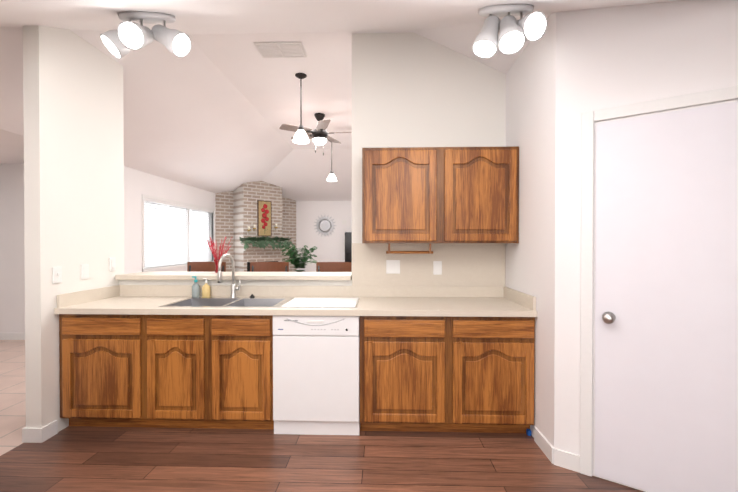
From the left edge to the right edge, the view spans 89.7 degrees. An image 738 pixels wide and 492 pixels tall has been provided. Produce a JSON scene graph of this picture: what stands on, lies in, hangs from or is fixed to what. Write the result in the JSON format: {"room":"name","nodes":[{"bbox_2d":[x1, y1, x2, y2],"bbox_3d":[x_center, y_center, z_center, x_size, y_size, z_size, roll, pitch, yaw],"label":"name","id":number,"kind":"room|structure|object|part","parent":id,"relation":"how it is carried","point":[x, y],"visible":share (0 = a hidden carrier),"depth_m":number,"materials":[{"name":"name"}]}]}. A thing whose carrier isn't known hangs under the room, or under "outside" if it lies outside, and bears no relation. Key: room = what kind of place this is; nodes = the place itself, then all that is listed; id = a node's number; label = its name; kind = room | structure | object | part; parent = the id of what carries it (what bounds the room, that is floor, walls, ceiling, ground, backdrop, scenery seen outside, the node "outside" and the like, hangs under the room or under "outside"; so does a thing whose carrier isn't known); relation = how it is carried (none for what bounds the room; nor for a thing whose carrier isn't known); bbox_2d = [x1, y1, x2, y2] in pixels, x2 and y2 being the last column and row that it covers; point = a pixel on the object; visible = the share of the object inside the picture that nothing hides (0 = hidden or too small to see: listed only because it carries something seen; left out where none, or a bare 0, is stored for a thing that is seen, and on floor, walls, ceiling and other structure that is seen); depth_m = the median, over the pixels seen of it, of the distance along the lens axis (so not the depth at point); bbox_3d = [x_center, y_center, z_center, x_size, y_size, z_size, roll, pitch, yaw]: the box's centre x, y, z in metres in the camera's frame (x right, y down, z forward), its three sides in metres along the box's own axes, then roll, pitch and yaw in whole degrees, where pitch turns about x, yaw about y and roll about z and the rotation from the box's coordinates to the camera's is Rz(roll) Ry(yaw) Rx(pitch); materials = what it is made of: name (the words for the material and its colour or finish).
{"room":"kitchen","nodes":[
{"label":"kitchen","id":0,"kind":"room"},
{"bbox_2d":[0,163,24,332],"bbox_3d":[-5.789,0.080,5.248,4.310,2.450,0.120,0,0,2],"label":"wall","id":1,"kind":"structure","parent":0,"point":[12,285],"depth_m":5.16,"materials":[{"name":"paint"}]},
{"bbox_2d":[0,333,24,339],"bbox_3d":[-5.791,1.258,5.191,4.310,0.095,0.013,0,0,2],"label":"baseboard","id":2,"kind":"structure","parent":1,"relation":"attached to","point":[12,336],"depth_m":5.16,"materials":[{"name":"white wood"}]},
{"bbox_2d":[0,340,25,455],"bbox_3d":[-5.123,1.342,4.327,5.700,0.060,11.800,0,0,2],"label":"floor","id":3,"kind":"structure","parent":0,"point":[12,394],"depth_m":3.30,"materials":[{"name":"beige tile"}]},
{"bbox_2d":[23,25,123,431],"bbox_3d":[-2.261,-0.201,2.914,0.110,3.050,0.820,0,0,2],"label":"wall","id":4,"kind":"structure","parent":0,"point":[73,115],"depth_m":2.68,"materials":[{"name":"white paint"}]},
{"bbox_2d":[22,420,57,442],"bbox_3d":[-2.261,1.276,2.920,0.136,0.095,0.833,0,0,2],"label":"baseboard","id":5,"kind":"structure","parent":4,"relation":"attached to","point":[39,435],"depth_m":2.50,"materials":[{"name":"white wood"}]},
{"bbox_2d":[52,267,61,283],"bbox_3d":[-2.205,0.205,2.630,0.018,0.115,0.072,0,0,2],"label":"light switch","id":6,"kind":"object","parent":4,"relation":"attached to","point":[56,274],"visible":1,"depth_m":2.62,"materials":[{"name":"white plastic"}]},
{"bbox_2d":[81,264,88,279],"bbox_3d":[-2.201,0.199,2.876,0.010,0.115,0.072,0,0,2],"label":"outlet","id":7,"kind":"object","parent":4,"relation":"attached to","point":[84,271],"visible":1,"depth_m":2.87,"materials":[{"name":"white plastic"}]},
{"bbox_2d":[57,285,117,306],"bbox_3d":[-2.192,0.389,2.931,0.020,0.092,0.607,0,0,2],"label":"backsplash","id":8,"kind":"structure","parent":4,"relation":"attached to","point":[105,292],"depth_m":2.86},
{"bbox_2d":[109,257,115,270],"bbox_3d":[-2.192,0.154,3.170,0.011,0.115,0.072,0,0,2],"label":"light switch","id":9,"kind":"object","parent":4,"relation":"attached to","point":[112,263],"visible":1,"depth_m":3.16,"materials":[{"name":"white plastic"}]},
{"bbox_2d":[124,166,215,273],"bbox_3d":[-3.503,-0.164,7.491,0.120,2.900,4.750,0,0,2],"label":"wall","id":10,"kind":"structure","parent":0,"point":[137,184],"depth_m":5.68,"materials":[{"name":"paint"}]},
{"bbox_2d":[142,194,214,271],"bbox_3d":[-3.492,-0.209,6.965,0.135,1.200,2.500,0,0,2],"label":"window blinds","id":11,"kind":"object","parent":10,"relation":"attached to","point":[182,246],"visible":0.88,"depth_m":6.65,"materials":[{"name":"white plastic"}]},
{"bbox_2d":[215,181,295,271],"bbox_3d":[-2.460,-0.249,8.780,2.100,3.050,1.280,0,1,-44],"label":"brick fireplace","id":12,"kind":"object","parent":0,"point":[235,213],"depth_m":8.45,"materials":[{"name":"beige brick"}]},
{"bbox_2d":[247,224,277,230],"bbox_3d":[-2.428,-0.409,8.478,0.750,0.225,0.101,0,1,-44],"label":"candles","id":13,"kind":"object","parent":12,"relation":"attached to","point":[254,228],"visible":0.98,"depth_m":8.31,"materials":[{"name":"white wax"}]},
{"bbox_2d":[257,200,271,235],"bbox_3d":[-2.399,-0.632,8.540,0.340,0.810,0.042,0,1,-44],"label":"floral picture","id":14,"kind":"object","parent":12,"relation":"attached to","point":[264,218],"visible":1,"depth_m":8.53,"materials":[{"name":"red paper"}]},
{"bbox_2d":[239,236,294,250],"bbox_3d":[-2.257,-0.064,8.383,1.370,0.350,0.383,0,1,-45],"label":"garland","id":15,"kind":"object","parent":12,"relation":"on","point":[260,242],"visible":1,"depth_m":8.31,"materials":[{"name":"green plant"}]},
{"bbox_2d":[119,32,505,285],"bbox_3d":[-0.467,-0.329,3.232,3.455,3.300,0.070,0,0,2],"label":"wall","id":16,"kind":"structure","parent":0,"point":[411,89],"depth_m":3.16,"materials":[{"name":"white paint"}]},
{"bbox_2d":[115,271,351,279],"bbox_3d":[-1.167,0.270,3.381,2.041,0.040,0.425,0,0,2],"label":"ledge","id":17,"kind":"object","parent":16,"relation":"on","point":[159,275],"visible":0.81,"depth_m":3.19,"materials":[{"name":"stone"}]},
{"bbox_2d":[206,237,231,272],"bbox_3d":[-1.403,0.079,3.479,0.234,0.339,0.206,0,0,2],"label":"plant","id":18,"kind":"object","parent":17,"relation":"on","point":[216,259],"visible":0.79,"depth_m":3.44,"materials":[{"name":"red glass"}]},
{"bbox_3d":[-1.408,0.186,3.461,0.088,0.125,0.088,0,0,2],"label":"glass","id":19,"kind":"part","parent":18,"relation":"part of","materials":[{"name":"red"}]},
{"bbox_2d":[118,285,501,298],"bbox_3d":[-0.519,0.387,3.192,3.348,0.092,0.020,0,0,2],"label":"backsplash","id":20,"kind":"structure","parent":16,"relation":"attached to","point":[490,292],"depth_m":3.18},
{"bbox_2d":[386,260,399,273],"bbox_3d":[0.206,0.178,3.161,0.118,0.115,0.018,0,0,2],"label":"light switch","id":21,"kind":"object","parent":16,"relation":"attached to","point":[392,266],"visible":1,"depth_m":3.16,"materials":[{"name":"white plastic"}]},
{"bbox_2d":[433,261,441,274],"bbox_3d":[0.583,0.186,3.153,0.072,0.115,0.010,0,0,2],"label":"outlet","id":22,"kind":"object","parent":16,"relation":"attached to","point":[437,267],"visible":1,"depth_m":3.15,"materials":[{"name":"white plastic"}]},
{"bbox_2d":[362,146,518,242],"bbox_3d":[0.551,-0.392,3.000,1.199,0.740,0.324,0,0,2],"label":"upper cabinet","id":23,"kind":"object","parent":16,"relation":"attached to","point":[440,194],"visible":1,"depth_m":2.84,"materials":[{"name":"brown wood"}]},
{"bbox_3d":[0.242,-0.398,2.863,0.450,0.615,0.006,0,0,2],"label":"door panel","id":24,"kind":"part","parent":23,"relation":"part of","materials":[{"name":"brown wood"}]},
{"bbox_3d":[0.242,-0.388,2.857,0.552,0.707,0.019,0,0,2],"label":"door frame","id":25,"kind":"part","parent":23,"relation":"part of","materials":[{"name":"brown wood"}]},
{"bbox_2d":[386,243,432,253],"bbox_3d":[0.328,0.021,3.005,0.380,0.083,0.030,0,0,2],"label":"paper towel holder","id":26,"kind":"object","parent":23,"relation":"attached to","point":[409,252],"visible":1,"depth_m":3.00,"materials":[{"name":"brown wood"}]},
{"bbox_3d":[0.328,0.051,3.005,0.380,0.022,0.022,0,0,2],"label":"rod","id":27,"kind":"part","parent":26,"relation":"part of","materials":[{"name":"brown wood"}]},
{"bbox_3d":[0.852,-0.388,2.838,0.545,0.707,0.019,0,0,2],"label":"door frame","id":28,"kind":"part","parent":23,"relation":"part of","materials":[{"name":"brown wood"}]},
{"bbox_3d":[0.852,-0.398,2.844,0.443,0.615,0.006,0,0,2],"label":"door panel","id":29,"kind":"part","parent":23,"relation":"part of","materials":[{"name":"brown wood"}]},
{"bbox_2d":[0,426,643,491],"bbox_3d":[0.867,1.372,0.738,6.500,0.060,5.000,0,0,2],"label":"floor","id":30,"kind":"structure","parent":0,"point":[103,459],"depth_m":2.27,"materials":[{"name":"brown wood"}]},
{"bbox_2d":[59,315,165,426],"bbox_3d":[-1.859,0.899,2.935,0.686,0.848,0.626,0,0,2],"label":"base cabinet","id":31,"kind":"object","parent":30,"relation":"on","point":[106,361],"depth_m":2.63,"materials":[{"name":"brown wood"}]},
{"bbox_3d":[-1.896,0.569,2.629,0.563,0.121,0.019,0,0,2],"label":"drawer","id":32,"kind":"part","parent":31,"relation":"part of","materials":[{"name":"brown wood"}]},
{"bbox_3d":[-1.896,0.939,2.632,0.563,0.564,0.019,0,0,2],"label":"door frame","id":33,"kind":"part","parent":31,"relation":"part of","materials":[{"name":"brown wood"}]},
{"bbox_3d":[-1.896,0.928,2.639,0.461,0.472,0.006,0,0,2],"label":"door panel","id":34,"kind":"part","parent":31,"relation":"part of","materials":[{"name":"brown wood"}]},
{"bbox_3d":[-1.361,0.569,2.613,0.407,0.121,0.019,0,0,2],"label":"drawer","id":35,"kind":"part","parent":31,"relation":"part of","materials":[{"name":"brown wood"}]},
{"bbox_2d":[54,295,536,318],"bbox_3d":[-0.529,0.456,2.879,3.348,0.040,0.647,0,0,2],"label":"countertop","id":36,"kind":"structure","parent":31,"relation":"on","point":[468,306],"depth_m":2.64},
{"bbox_2d":[192,276,199,296],"bbox_3d":[-1.478,0.346,3.166,0.064,0.174,0.063,0,0,2],"label":"soap bottle","id":37,"kind":"object","parent":36,"relation":"on","point":[195,289],"visible":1,"depth_m":3.15,"materials":[{"name":"white"}]},
{"bbox_2d":[162,299,233,334],"bbox_3d":[-1.265,0.527,2.867,0.411,0.191,0.372,0,0,2],"label":"sink","id":38,"kind":"object","parent":36,"relation":"in","point":[172,324],"depth_m":2.60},
{"bbox_2d":[202,278,210,296],"bbox_3d":[-1.388,0.354,3.163,0.068,0.158,0.067,0,0,2],"label":"soap bottle","id":39,"kind":"object","parent":36,"relation":"on","point":[206,289],"visible":1,"depth_m":3.14,"materials":[{"name":"yellow plastic"}]},
{"bbox_2d":[217,253,253,298],"bbox_3d":[-1.071,0.245,3.010,0.213,0.371,0.277,0,0,2],"label":"faucet","id":40,"kind":"object","parent":36,"relation":"on","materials":[{"name":"silver metal"}]},
{"bbox_3d":[-0.895,0.569,2.598,0.414,0.121,0.019,0,0,2],"label":"drawer","id":41,"kind":"part","parent":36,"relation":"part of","materials":[{"name":"brown wood"}]},
{"bbox_2d":[222,299,285,334],"bbox_3d":[-0.863,0.527,2.855,0.346,0.191,0.372,0,0,2],"label":"sink","id":42,"kind":"object","parent":36,"relation":"in","point":[231,324],"depth_m":2.59,"materials":[{"name":"grey metal"}]},
{"bbox_2d":[154,335,273,428],"bbox_3d":[-1.119,0.994,2.867,0.877,0.660,0.534,0,0,2],"label":"base cabinet","id":43,"kind":"object","parent":30,"relation":"on","point":[201,381],"depth_m":2.60,"materials":[{"name":"brown wood"}]},
{"bbox_3d":[-1.361,0.928,2.622,0.305,0.472,0.006,0,0,2],"label":"door panel","id":44,"kind":"part","parent":43,"relation":"part of","materials":[{"name":"brown wood"}]},
{"bbox_3d":[-1.361,0.939,2.616,0.407,0.564,0.019,0,0,2],"label":"door frame","id":45,"kind":"part","parent":43,"relation":"part of","materials":[{"name":"brown wood"}]},
{"bbox_3d":[-0.895,0.928,2.607,0.312,0.472,0.006,0,0,2],"label":"door panel","id":46,"kind":"part","parent":43,"relation":"part of","materials":[{"name":"brown wood"}]},
{"bbox_3d":[-0.895,0.939,2.601,0.414,0.564,0.019,0,0,2],"label":"door frame","id":47,"kind":"part","parent":43,"relation":"part of","materials":[{"name":"brown wood"}]},
{"bbox_2d":[273,315,359,434],"bbox_3d":[-0.361,0.901,2.870,0.603,0.847,0.608,0,0,2],"label":"dishwasher","id":48,"kind":"object","parent":30,"relation":"on","point":[316,375],"visible":0.96,"depth_m":2.58,"materials":[{"name":"white plastic"}]},
{"bbox_3d":[-0.370,0.523,2.567,0.110,0.017,0.008,0,0,2],"label":"handle","id":49,"kind":"part","parent":48,"relation":"part of","materials":[{"name":"white plastic"}]},
{"bbox_3d":[-0.370,0.553,2.585,0.603,0.140,0.032,0,0,2],"label":"panel","id":50,"kind":"part","parent":48,"relation":"part of","materials":[{"name":"white plastic"}]},
{"bbox_2d":[358,315,449,431],"bbox_3d":[0.251,0.900,2.869,0.616,0.848,0.626,0,0,2],"label":"base cabinet","id":51,"kind":"object","parent":30,"relation":"on","point":[405,359],"depth_m":2.56,"materials":[{"name":"brown wood"}]},
{"bbox_3d":[0.244,0.569,2.562,0.554,0.121,0.019,0,0,2],"label":"drawer","id":52,"kind":"part","parent":51,"relation":"part of","materials":[{"name":"brown wood"}]},
{"bbox_3d":[0.244,0.939,2.565,0.554,0.564,0.019,0,0,2],"label":"door frame","id":53,"kind":"part","parent":51,"relation":"part of","materials":[{"name":"brown wood"}]},
{"bbox_3d":[0.245,0.929,2.572,0.452,0.472,0.006,0,0,2],"label":"door panel","id":54,"kind":"part","parent":51,"relation":"part of","materials":[{"name":"brown wood"}]},
{"bbox_2d":[450,315,534,432],"bbox_3d":[0.852,0.900,2.850,0.586,0.848,0.626,0,0,2],"label":"base cabinet","id":55,"kind":"object","parent":30,"relation":"on","point":[451,348],"depth_m":2.54,"materials":[{"name":"brown wood"}]},
{"bbox_3d":[0.852,0.569,2.543,0.550,0.121,0.019,0,0,2],"label":"drawer","id":56,"kind":"part","parent":55,"relation":"part of","materials":[{"name":"brown wood"}]},
{"bbox_3d":[0.852,0.939,2.546,0.550,0.564,0.019,0,0,2],"label":"door frame","id":57,"kind":"part","parent":55,"relation":"part of","materials":[{"name":"brown wood"}]},
{"bbox_3d":[0.852,0.929,2.553,0.448,0.472,0.006,0,0,2],"label":"door panel","id":58,"kind":"part","parent":55,"relation":"part of","materials":[{"name":"brown wood"}]},
{"bbox_2d":[526,429,530,435],"bbox_3d":[1.122,1.308,2.605,0.023,0.034,0.030,0,0,2],"label":"scrap","id":59,"kind":"object","parent":30,"relation":"on","point":[528,432],"visible":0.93,"depth_m":2.60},
{"bbox_2d":[296,201,351,271],"bbox_3d":[-0.666,-0.182,9.728,5.650,2.900,0.100,0,0,2],"label":"wall","id":60,"kind":"structure","parent":0,"point":[330,248],"depth_m":9.69,"materials":[{"name":"paint"}]},
{"bbox_2d":[314,215,335,236],"bbox_3d":[-1.150,-0.531,9.675,0.600,0.600,0.028,0,0,2],"label":"mirror","id":61,"kind":"object","parent":60,"relation":"attached to","point":[324,225],"visible":1,"depth_m":9.66,"materials":[{"name":"silver metal"}]},
{"bbox_2d":[0,0,681,200],"bbox_3d":[-1.881,-1.480,4.003,12.200,0.690,11.400,0,0,2],"label":"ceiling","id":62,"kind":"structure","parent":0,"point":[215,108],"depth_m":3.71,"materials":[{"name":"paint"}]},
{"bbox_2d":[100,12,190,58],"bbox_3d":[-1.259,-1.217,2.096,0.450,0.327,0.336,0,0,2],"label":"track spotlight","id":63,"kind":"object","parent":62,"relation":"attached to","point":[126,37],"visible":1,"depth_m":2.06,"materials":[{"name":"silver metal"}]},
{"bbox_3d":[-1.422,-1.110,2.057,0.124,0.124,0.003,5,49,50],"label":"bulb","id":64,"kind":"part","parent":63,"relation":"part of","materials":[{"name":"white glass"}]},
{"label":"bulb","id":65,"kind":"part","parent":63,"relation":"part of","materials":[{"name":"white glass"}]},
{"label":"bulb","id":66,"kind":"part","parent":63,"relation":"part of","materials":[{"name":"white glass"}]},
{"bbox_2d":[254,42,306,57],"bbox_3d":[-0.813,-1.811,3.436,0.430,0.017,0.260,0,0,2],"label":"ceiling vent","id":67,"kind":"object","parent":62,"relation":"in","point":[280,49],"visible":1,"depth_m":3.41,"materials":[{"name":"white metal"}]},
{"bbox_2d":[293,73,308,143],"bbox_3d":[-0.727,-1.469,3.966,0.180,0.709,0.180,0,0,2],"label":"pendant light","id":68,"kind":"object","parent":62,"relation":"hanging from","point":[300,136],"visible":1,"depth_m":3.95,"materials":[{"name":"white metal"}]},
{"bbox_3d":[-0.727,-1.177,3.969,0.180,0.125,0.180,0,0,2],"label":"lamp shade","id":69,"kind":"part","parent":68,"relation":"part of","materials":[{"name":"white glass"}]},
{"bbox_3d":[-0.727,-1.532,3.966,0.014,0.515,0.014,0,0,2],"label":"rod","id":70,"kind":"part","parent":68,"relation":"part of","materials":[{"name":"brown metal"}]},
{"bbox_2d":[279,113,351,154],"bbox_3d":[-0.656,-1.544,5.180,1.058,0.579,1.100,0,0,2],"label":"ceiling fan","id":71,"kind":"object","parent":62,"relation":"hanging from","point":[319,136],"visible":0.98,"depth_m":5.10,"materials":[{"name":"brown metal"}]},
{"label":"blade","id":72,"kind":"part","parent":71,"relation":"part of","materials":[{"name":"brown wood"}]},
{"bbox_3d":[-0.688,-1.587,5.185,0.224,0.125,0.224,0,0,2],"label":"motor","id":73,"kind":"part","parent":71,"relation":"part of","materials":[{"name":"brown metal"}]},
{"bbox_3d":[-0.688,-1.448,5.186,0.196,0.083,0.196,0,0,2],"label":"lamp shade","id":74,"kind":"part","parent":71,"relation":"part of","materials":[{"name":"white glass"}]},
{"bbox_3d":[-0.603,-1.577,4.846,0.155,0.006,0.420,-12,3,-14],"label":"blade","id":75,"kind":"part","parent":71,"relation":"part of","materials":[{"name":"brown wood"}]},
{"bbox_3d":[-0.558,-1.582,5.510,0.155,0.006,0.420,13,5,21],"label":"blade","id":76,"kind":"part","parent":71,"relation":"part of","materials":[{"name":"brown wood"}]},
{"bbox_2d":[327,140,336,181],"bbox_3d":[-0.648,-1.490,6.465,0.180,0.709,0.180,0,0,2],"label":"pendant light","id":77,"kind":"object","parent":62,"relation":"hanging from","point":[331,177],"visible":0.9,"depth_m":6.45,"materials":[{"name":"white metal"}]},
{"bbox_3d":[-0.648,-1.198,6.467,0.180,0.125,0.180,0,0,2],"label":"lamp shade","id":78,"kind":"part","parent":77,"relation":"part of","materials":[{"name":"white glass"}]},
{"bbox_2d":[472,4,547,58],"bbox_3d":[0.749,-1.206,2.043,0.358,0.348,0.317,0,0,2],"label":"track spotlight","id":79,"kind":"object","parent":62,"relation":"attached to","point":[513,36],"visible":1,"depth_m":1.97,"materials":[{"name":"silver metal"}]},
{"label":"bulb","id":80,"kind":"part","parent":79,"relation":"part of","materials":[{"name":"white glass"}]},
{"label":"bulb","id":81,"kind":"part","parent":79,"relation":"part of","materials":[{"name":"white glass"}]},
{"bbox_3d":[0.856,-1.137,1.925,0.124,0.124,0.003,40,12,-25],"label":"bulb","id":82,"kind":"part","parent":79,"relation":"part of","materials":[{"name":"white glass"}]},
{"bbox_2d":[505,12,555,446],"bbox_3d":[1.194,-0.174,2.699,0.100,3.000,0.894,0,0,2],"label":"wall","id":83,"kind":"structure","parent":0,"point":[530,133],"depth_m":2.49,"materials":[{"name":"paint"}]},
{"bbox_2d":[502,287,535,310],"bbox_3d":[1.135,0.390,2.827,0.020,0.092,0.607,0,0,2],"label":"backsplash","id":84,"kind":"structure","parent":83,"relation":"attached to","point":[507,293],"depth_m":2.75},
{"bbox_2d":[534,427,553,463],"bbox_3d":[1.128,1.281,2.398,0.013,0.095,0.264,0,0,2],"label":"baseboard","id":85,"kind":"structure","parent":83,"relation":"attached to","point":[546,447],"depth_m":2.37,"materials":[{"name":"white wood"}]},
{"bbox_2d":[554,0,737,491],"bbox_3d":[2.551,-0.163,1.319,3.400,3.000,0.100,0,1,35],"label":"wall","id":86,"kind":"structure","parent":0,"point":[609,57],"depth_m":2.12,"materials":[{"name":"paint"}]},
{"bbox_2d":[554,448,579,472],"bbox_3d":[2.478,1.289,1.313,3.300,0.095,0.013,0,1,35],"label":"baseboard","id":87,"kind":"structure","parent":86,"relation":"attached to","point":[567,460],"depth_m":2.21,"materials":[{"name":"white wood"}]},
{"bbox_2d":[580,85,737,476],"bbox_3d":[1.556,0.280,1.947,0.778,2.104,0.020,0,1,35],"label":"door frame","id":88,"kind":"structure","parent":86,"relation":"attached to","point":[589,119],"depth_m":2.14,"materials":[{"name":"white wood"}]},
{"bbox_2d":[595,101,737,491],"bbox_3d":[1.538,0.311,1.921,0.630,2.018,0.078,0,1,35],"label":"pantry door","id":89,"kind":"structure","parent":86,"relation":"in","point":[666,348],"depth_m":1.94,"materials":[{"name":"white wood"}]},
{"bbox_3d":[1.331,0.401,2.063,0.064,0.064,0.071,0,1,35],"label":"knob","id":90,"kind":"part","parent":89,"relation":"part of","materials":[{"name":"silver metal"}]},
{"bbox_3d":[1.052,1.323,6.635,6.500,0.060,6.800,0,0,2],"label":"floor","id":91,"kind":"structure","parent":0,"visible":0},
{"bbox_2d":[187,262,225,271],"bbox_3d":[-1.823,0.748,3.958,0.454,1.136,0.513,0,0,2],"label":"bar stool","id":92,"kind":"object","parent":91,"relation":"on","point":[201,267],"visible":0.12,"depth_m":4.18,"materials":[{"name":"brown wood"}]},
{"bbox_2d":[250,262,288,271],"bbox_3d":[-1.113,0.749,3.936,0.454,1.136,0.513,0,0,2],"label":"bar stool","id":93,"kind":"object","parent":91,"relation":"on","point":[269,266],"visible":0.21,"depth_m":4.16,"materials":[{"name":"brown wood"}]},
{"bbox_2d":[281,245,316,271],"bbox_3d":[-1.484,0.633,7.921,0.751,1.299,0.706,0,0,2],"label":"potted plant","id":94,"kind":"object","parent":91,"relation":"on","point":[291,252],"visible":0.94,"depth_m":7.83,"materials":[{"name":"green plant"}]},
{"bbox_2d":[316,262,351,271],"bbox_3d":[-0.374,0.749,3.913,0.454,1.136,0.513,0,0,2],"label":"bar stool","id":95,"kind":"object","parent":91,"relation":"on","point":[333,266],"visible":0.17,"depth_m":4.13,"materials":[{"name":"brown wood"}]},
{"bbox_2d":[345,232,351,261],"bbox_3d":[0.039,0.461,9.416,1.600,1.620,0.450,0,0,2],"label":"television","id":96,"kind":"object","parent":91,"relation":"on","point":[348,246],"visible":0.1,"depth_m":9.38,"materials":[{"name":"black"}]},
{"label":"outside","id":97,"kind":"structure","parent":0,"visible":0},
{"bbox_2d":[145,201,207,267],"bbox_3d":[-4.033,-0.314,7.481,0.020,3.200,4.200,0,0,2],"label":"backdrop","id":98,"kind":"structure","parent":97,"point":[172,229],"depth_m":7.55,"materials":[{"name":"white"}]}
]}

